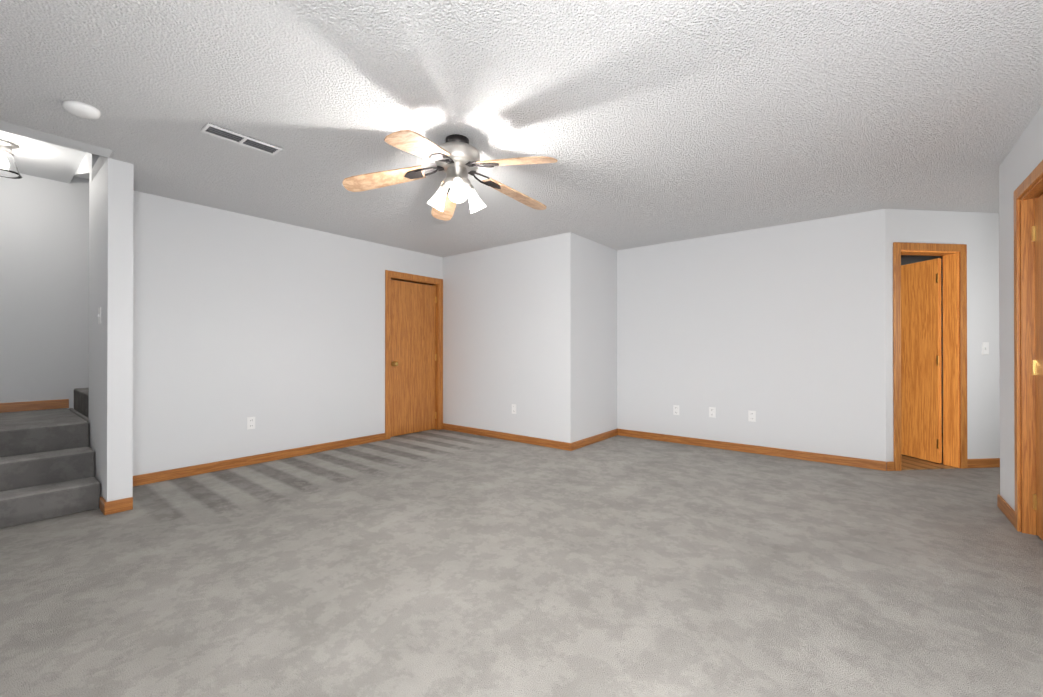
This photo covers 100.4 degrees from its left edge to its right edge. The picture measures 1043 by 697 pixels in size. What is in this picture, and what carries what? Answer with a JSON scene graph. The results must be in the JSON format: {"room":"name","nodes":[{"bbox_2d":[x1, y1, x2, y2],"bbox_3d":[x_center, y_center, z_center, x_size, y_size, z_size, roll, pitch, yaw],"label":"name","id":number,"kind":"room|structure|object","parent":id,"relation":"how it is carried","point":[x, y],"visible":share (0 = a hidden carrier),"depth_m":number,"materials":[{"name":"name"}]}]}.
{"room":"empty basement room","nodes":[
{"label":"empty basement room","id":0,"kind":"room"},
{"bbox_2d":[0,131,86,183],"bbox_3d":[-3.886,-1.634,3.137,1.980,0.100,1.050,0,0,39],"label":"ceiling","id":1,"kind":"structure","parent":0,"point":[41,159],"depth_m":3.62,"materials":[{"name":"white paint"}]},
{"bbox_2d":[0,138,21,178],"bbox_3d":[-3.975,-1.461,3.330,0.200,0.245,0.200,0,0,39],"label":"light","id":2,"kind":"object","parent":1,"relation":"hanging from","point":[8,168],"visible":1,"depth_m":3.32,"materials":[{"name":"white glass"}]},
{"bbox_2d":[0,173,88,412],"bbox_3d":[-3.610,-0.327,5.167,0.130,2.900,4.570,0,0,39],"label":"wall","id":3,"kind":"structure","parent":0,"point":[44,288],"depth_m":4.03,"materials":[{"name":"white paint"}]},
{"bbox_2d":[0,399,68,412],"bbox_3d":[-4.654,0.523,3.744,0.014,0.085,1.050,0,0,39],"label":"baseboard","id":4,"kind":"structure","parent":3,"relation":"attached to","point":[62,403],"depth_m":3.97,"materials":[{"name":"brown wood"}]},
{"bbox_2d":[0,121,112,157],"bbox_3d":[-3.047,-1.486,2.465,0.170,0.400,1.050,0,0,39],"label":"header beam","id":5,"kind":"structure","parent":0,"point":[46,137],"depth_m":2.67,"materials":[{"name":"white paint"}]},
{"bbox_2d":[74,153,133,501],"bbox_3d":[-3.518,-0.333,3.594,1.980,2.900,0.130,0,0,39],"label":"wall","id":6,"kind":"structure","parent":0,"point":[112,340],"depth_m":2.99,"materials":[{"name":"white paint"}]},
{"bbox_2d":[98,307,100,323],"bbox_3d":[-3.008,-0.234,3.094,0.070,0.115,0.013,0,0,39],"label":"switch","id":7,"kind":"object","parent":6,"relation":"attached to","point":[99,315],"visible":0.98,"depth_m":3.09,"materials":[{"name":"white plastic"}]},
{"bbox_2d":[89,153,442,475],"bbox_3d":[-2.252,-0.329,4.752,0.130,2.900,3.520,0,0,39],"label":"wall","id":8,"kind":"structure","parent":0,"point":[276,329],"depth_m":4.17,"materials":[{"name":"white paint"}]},
{"bbox_2d":[247,417,254,429],"bbox_3d":[-2.607,0.719,4.193,0.008,0.115,0.070,0,0,39],"label":"electrical outlet","id":9,"kind":"object","parent":8,"relation":"attached to","point":[250,422],"visible":1,"depth_m":4.19,"materials":[{"name":"white plastic"}]},
{"bbox_2d":[133,433,384,486],"bbox_3d":[-2.447,1.078,4.388,0.014,0.085,2.455,0,0,39],"label":"baseboard","id":10,"kind":"structure","parent":8,"relation":"attached to","point":[148,478],"depth_m":4.15,"materials":[{"name":"brown wood"}]},
{"bbox_2d":[390,280,435,436],"bbox_3d":[-1.410,0.122,5.729,0.111,1.980,0.758,0,0,39],"label":"closet door","id":11,"kind":"structure","parent":8,"relation":"in","point":[413,360],"depth_m":5.73,"materials":[{"name":"brown wood"}]},
{"bbox_2d":[385,270,442,439],"bbox_3d":[-1.446,0.110,5.758,0.130,2.030,0.800,0,0,39],"label":"door frame","id":12,"kind":"structure","parent":8,"relation":"attached to","point":[437,339],"depth_m":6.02,"materials":[{"name":"brown wood"}]},
{"bbox_2d":[391,232,616,442],"bbox_3d":[-0.454,-0.323,6.374,3.550,2.900,1.260,0,0,39],"label":"wall","id":13,"kind":"structure","parent":0,"point":[530,329],"depth_m":5.26,"materials":[{"name":"white paint"}]},
{"bbox_2d":[443,423,571,450],"bbox_3d":[-0.275,1.081,5.411,2.100,0.085,0.014,0,0,39],"label":"baseboard","id":14,"kind":"structure","parent":13,"relation":"attached to","point":[488,433],"depth_m":5.28,"materials":[{"name":"brown wood"}]},
{"bbox_2d":[512,404,515,413],"bbox_3d":[-0.091,0.733,5.268,0.070,0.115,0.008,0,0,39],"label":"electrical outlet","id":15,"kind":"object","parent":13,"relation":"attached to","point":[513,408],"visible":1,"depth_m":5.26,"materials":[{"name":"white plastic"}]},
{"bbox_2d":[572,429,619,449],"bbox_3d":[0.900,1.080,5.210,0.014,0.085,1.080,0,0,39],"label":"baseboard","id":16,"kind":"structure","parent":13,"relation":"attached to","point":[590,440],"depth_m":5.17,"materials":[{"name":"brown wood"}]},
{"bbox_2d":[0,429,1042,696],"bbox_3d":[0.877,1.167,3.383,9.360,0.100,9.860,0,0,39],"label":"floor","id":17,"kind":"structure","parent":0,"point":[438,563],"depth_m":2.08,"materials":[{"name":"carpet"}]},
{"bbox_2d":[0,388,100,528],"bbox_3d":[-3.241,0.015,4.079,1.795,2.208,3.325,0,0,39],"label":"stairs","id":18,"kind":"structure","parent":17,"relation":"on","point":[47,464],"depth_m":3.03,"materials":[{"name":"carpet"}]},
{"bbox_2d":[0,0,1042,256],"bbox_3d":[1.443,-1.335,2.939,7.910,0.100,9.860,0,0,39],"label":"ceiling","id":19,"kind":"structure","parent":0,"point":[648,122],"depth_m":2.27,"materials":[{"name":"white paint"}]},
{"bbox_2d":[62,100,100,118],"bbox_3d":[-2.348,-1.268,2.322,0.144,0.037,0.144,0,0,39],"label":"smoke detector","id":20,"kind":"object","parent":19,"relation":"attached to","point":[81,109],"visible":0.98,"depth_m":2.29,"materials":[{"name":"white plastic"}]},
{"bbox_2d":[201,123,281,154],"bbox_3d":[-1.711,-1.280,2.670,0.130,0.012,0.400,0,0,39],"label":"ceiling vent","id":21,"kind":"object","parent":19,"relation":"in","point":[233,136],"visible":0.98,"depth_m":2.65,"materials":[{"name":"white plastic"}]},
{"bbox_2d":[342,130,556,220],"bbox_3d":[-0.353,-1.073,2.662,1.297,0.426,1.330,0,0,39],"label":"fan","id":22,"kind":"object","parent":19,"relation":"hanging from","point":[455,158],"visible":1,"depth_m":2.62,"materials":[{"name":"brown wood"}]},
{"bbox_2d":[617,209,885,460],"bbox_3d":[2.331,-0.078,4.869,2.680,2.400,0.130,0,0,39],"label":"wall","id":23,"kind":"structure","parent":0,"point":[780,330],"depth_m":4.60,"materials":[{"name":"white paint"}]},
{"bbox_2d":[673,405,678,414],"bbox_3d":[1.841,0.733,5.170,0.070,0.115,0.008,0,0,39],"label":"electrical outlet","id":24,"kind":"object","parent":23,"relation":"attached to","point":[675,409],"visible":1,"depth_m":5.17,"materials":[{"name":"white plastic"}]},
{"bbox_2d":[709,407,715,417],"bbox_3d":[2.158,0.722,4.916,0.070,0.115,0.008,0,0,39],"label":"electrical outlet","id":25,"kind":"object","parent":23,"relation":"attached to","point":[712,411],"visible":1,"depth_m":4.91,"materials":[{"name":"white plastic"}]},
{"bbox_2d":[748,410,755,421],"bbox_3d":[2.473,0.726,4.664,0.070,0.115,0.008,0,0,39],"label":"electrical outlet","id":26,"kind":"object","parent":23,"relation":"attached to","point":[752,416],"visible":1,"depth_m":4.66,"materials":[{"name":"white plastic"}]},
{"bbox_2d":[620,429,885,470],"bbox_3d":[2.285,1.079,4.807,2.680,0.085,0.018,0,0,39],"label":"baseboard","id":27,"kind":"structure","parent":23,"relation":"attached to","point":[809,456],"depth_m":4.58,"materials":[{"name":"brown wood"}]},
{"bbox_2d":[901,255,942,432],"bbox_3d":[5.201,-0.074,6.159,5.810,2.400,0.130,0,0,39],"label":"wall","id":28,"kind":"structure","parent":0,"point":[905,260],"depth_m":5.78,"materials":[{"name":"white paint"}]},
{"bbox_2d":[901,436,956,469],"bbox_3d":[4.331,1.120,4.993,2.200,0.004,1.800,0,0,-6],"label":"wood floor","id":29,"kind":"structure","parent":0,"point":[910,463],"depth_m":4.18,"materials":[{"name":"wood"}]},
{"bbox_2d":[885,209,999,461],"bbox_3d":[4.423,-0.081,4.167,2.200,2.400,0.130,0,0,-6],"label":"wall","id":30,"kind":"structure","parent":0,"point":[977,233],"depth_m":4.08,"materials":[{"name":"white paint"}]},
{"bbox_2d":[901,258,941,462],"bbox_3d":[4.005,0.118,4.500,0.459,1.980,0.472,0,0,39],"label":"angled door","id":31,"kind":"structure","parent":30,"relation":"in","point":[921,396],"depth_m":4.36,"materials":[{"name":"brown wood"}]},
{"bbox_2d":[893,242,967,470],"bbox_3d":[3.778,0.073,4.087,0.754,2.092,0.146,0,0,-6],"label":"door frame","id":32,"kind":"structure","parent":30,"relation":"attached to","point":[898,247],"depth_m":4.06,"materials":[{"name":"brown wood"}]},
{"bbox_2d":[886,458,999,470],"bbox_3d":[4.431,1.077,4.091,2.200,0.085,0.014,0,0,-6],"label":"baseboard","id":33,"kind":"structure","parent":30,"relation":"attached to","point":[984,463],"depth_m":4.07,"materials":[{"name":"brown wood"}]},
{"bbox_2d":[982,342,988,354],"bbox_3d":[4.368,-0.001,4.093,0.052,0.115,0.052,0,0,39],"label":"light switch","id":34,"kind":"object","parent":30,"relation":"attached to","point":[985,348],"visible":1,"depth_m":4.09,"materials":[{"name":"white plastic"}]},
{"bbox_2d":[999,105,1042,510],"bbox_3d":[1.518,-0.092,0.643,0.130,2.400,6.115,0,0,39],"label":"wall","id":35,"kind":"structure","parent":0,"point":[1023,159],"depth_m":2.86,"materials":[{"name":"white paint"}]},
{"bbox_2d":[997,494,1014,526],"bbox_3d":[3.222,1.073,2.884,0.014,0.085,0.480,0,0,39],"label":"baseboard","id":36,"kind":"structure","parent":35,"relation":"attached to","point":[1002,504],"depth_m":2.87,"materials":[{"name":"brown wood"}]},
{"bbox_2d":[1014,160,1042,535],"bbox_3d":[2.829,0.067,2.293,0.146,2.092,0.934,0,0,39],"label":"door frame","id":37,"kind":"structure","parent":35,"relation":"attached to","point":[1031,195],"depth_m":2.62,"materials":[{"name":"brown wood"}]},
{"bbox_2d":[1032,195,1042,540],"bbox_3d":[2.811,0.111,2.307,0.111,1.980,0.768,0,0,39],"label":"door","id":38,"kind":"structure","parent":35,"relation":"in","point":[1037,238],"depth_m":2.54,"materials":[{"name":"brown wood"}]}
]}

